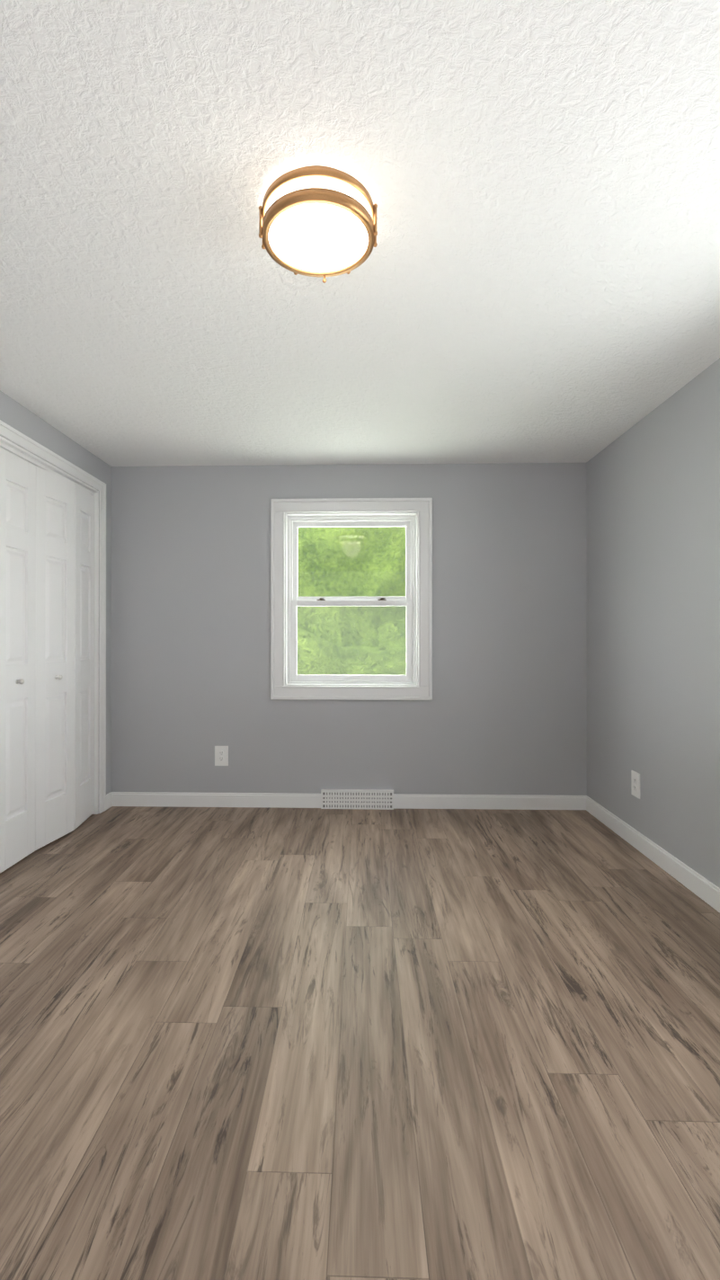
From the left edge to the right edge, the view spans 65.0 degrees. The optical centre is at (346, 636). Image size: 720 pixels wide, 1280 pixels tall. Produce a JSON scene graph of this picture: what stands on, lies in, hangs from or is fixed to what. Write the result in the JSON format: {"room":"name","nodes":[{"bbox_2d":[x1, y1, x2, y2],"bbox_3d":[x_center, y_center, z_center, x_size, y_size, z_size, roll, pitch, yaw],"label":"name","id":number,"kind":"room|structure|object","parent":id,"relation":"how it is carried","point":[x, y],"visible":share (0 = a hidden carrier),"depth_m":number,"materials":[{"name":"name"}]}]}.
{"room":"empty bedroom","nodes":[
{"label":"empty bedroom","id":0,"kind":"room"},
{"bbox_2d":[0,390,111,794],"bbox_3d":[-1.721,-0.013,1.520,0.120,2.300,4.625,0,0,2],"label":"wall","id":1,"kind":"structure","parent":0,"point":[21,418],"depth_m":3.48,"materials":[{"name":"grey paint"}]},
{"bbox_2d":[0,446,35,873],"bbox_3d":[-1.647,0.113,2.822,0.068,2.034,0.324,0,0,2],"label":"closet door","id":2,"kind":"structure","parent":1,"relation":"in","point":[17,640],"depth_m":2.83,"materials":[{"name":"white paint"}]},
{"bbox_2d":[0,419,106,814],"bbox_3d":[-1.672,0.067,2.986,0.138,2.151,1.464,0,0,2],"label":"trim","id":3,"kind":"structure","parent":1,"relation":"attached to","point":[9,432],"depth_m":3.64,"materials":[{"name":"white"}]},
{"bbox_2d":[35,466,74,850],"bbox_3d":[-1.628,0.114,3.148,0.089,2.034,0.325,0,0,2],"label":"closet door","id":4,"kind":"structure","parent":1,"relation":"in","point":[55,679],"depth_m":3.13,"materials":[{"name":"white paint"}]},
{"bbox_2d":[74,483,94,829],"bbox_3d":[-1.626,0.115,3.474,0.034,2.034,0.324,0,0,-6],"label":"closet door","id":5,"kind":"structure","parent":1,"relation":"in","point":[84,654],"depth_m":3.46,"materials":[{"name":"white paint"}]},
{"bbox_2d":[106,792,112,809],"bbox_3d":[-1.655,1.091,1.508,0.013,0.093,4.612,0,0,2],"label":"baseboard","id":6,"kind":"structure","parent":1,"relation":"attached to","point":[109,800],"depth_m":3.77,"materials":[{"name":"white wood"}]},
{"bbox_2d":[110,462,586,795],"bbox_3d":[-0.002,-0.005,3.866,3.510,2.300,0.160,0,0,2],"label":"wall","id":7,"kind":"structure","parent":0,"point":[503,711],"depth_m":3.79,"materials":[{"name":"grey paint"}]},
{"bbox_2d":[214,746,228,765],"bbox_3d":[-0.844,0.803,3.801,0.089,0.133,0.010,0,0,2],"label":"electrical outlet","id":8,"kind":"object","parent":7,"relation":"attached to","point":[221,755],"visible":1,"depth_m":3.80,"materials":[{"name":"white plastic"}]},
{"bbox_2d":[110,791,586,809],"bbox_3d":[-0.004,1.098,3.776,3.190,0.093,0.013,0,0,2],"label":"baseboard","id":9,"kind":"structure","parent":7,"relation":"attached to","point":[500,802],"depth_m":3.77,"materials":[{"name":"white wood"}]},
{"bbox_2d":[270,497,432,700],"bbox_3d":[0.032,-0.251,3.853,1.075,1.345,0.178,0,0,2],"label":"window","id":10,"kind":"structure","parent":7,"relation":"in","point":[288,681],"depth_m":3.83,"materials":[{"name":"white plastic"}]},
{"bbox_2d":[320,789,393,809],"bbox_3d":[0.072,1.084,3.763,0.482,0.122,0.035,0,0,2],"label":"air vent","id":11,"kind":"object","parent":7,"relation":"in","point":[380,799],"visible":1,"depth_m":3.75,"materials":[{"name":"white metal"}]},
{"bbox_2d":[0,806,719,1279],"bbox_3d":[-0.067,1.197,1.470,3.510,0.120,4.945,0,0,2],"label":"floor","id":12,"kind":"structure","parent":0,"point":[277,1044],"depth_m":1.55,"materials":[{"name":"laminate"}]},
{"bbox_2d":[0,0,719,466],"bbox_3d":[-0.067,-1.223,1.478,3.510,0.120,4.945,0,0,2],"label":"ceiling","id":13,"kind":"structure","parent":0,"point":[534,277],"depth_m":1.59,"materials":[{"name":"white paint"}]},
{"bbox_2d":[258,165,377,283],"bbox_3d":[-0.076,-1.104,1.523,0.316,0.117,0.302,0,0,2],"label":"ceiling light","id":14,"kind":"object","parent":13,"relation":"attached to","point":[317,221],"visible":1,"depth_m":1.46,"materials":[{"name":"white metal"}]},
{"bbox_2d":[586,357,719,888],"bbox_3d":[1.607,-0.013,1.429,0.160,2.300,4.625,0,0,2],"label":"wall","id":15,"kind":"structure","parent":0,"point":[653,492],"depth_m":2.81,"materials":[{"name":"grey paint"}]},
{"bbox_2d":[631,770,639,799],"bbox_3d":[1.567,0.801,3.065,0.010,0.133,0.089,0,0,2],"label":"electrical outlet","id":16,"kind":"object","parent":15,"relation":"attached to","point":[635,784],"visible":1,"depth_m":3.06,"materials":[{"name":"white plastic"}]},
{"bbox_2d":[586,796,719,912],"bbox_3d":[1.521,1.090,1.421,0.013,0.093,4.612,0,0,2],"label":"baseboard","id":17,"kind":"structure","parent":15,"relation":"attached to","point":[706,891],"depth_m":2.79,"materials":[{"name":"white wood"}]},
{"label":"outside","id":18,"kind":"structure","parent":0,"visible":0},
{"bbox_3d":[29.650,4.399,49.053,220.000,0.200,220.000,0,0,2],"label":"ground","id":19,"kind":"structure","parent":18,"visible":0},
{"bbox_2d":[297,526,406,675],"bbox_3d":[-1.470,-0.059,11.516,7.147,8.501,9.138,0,0,2],"label":"window glass","id":20,"kind":"object","parent":19,"relation":"on","point":[401,561],"depth_m":7.69,"materials":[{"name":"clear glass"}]},
{"bbox_2d":[310,531,405,675],"bbox_3d":[1.085,-0.691,13.895,9.580,9.771,8.860,0,0,2],"label":"tree","id":21,"kind":"object","parent":19,"relation":"on","point":[384,612],"depth_m":10.12,"materials":[{"name":"green plant"}]}
]}

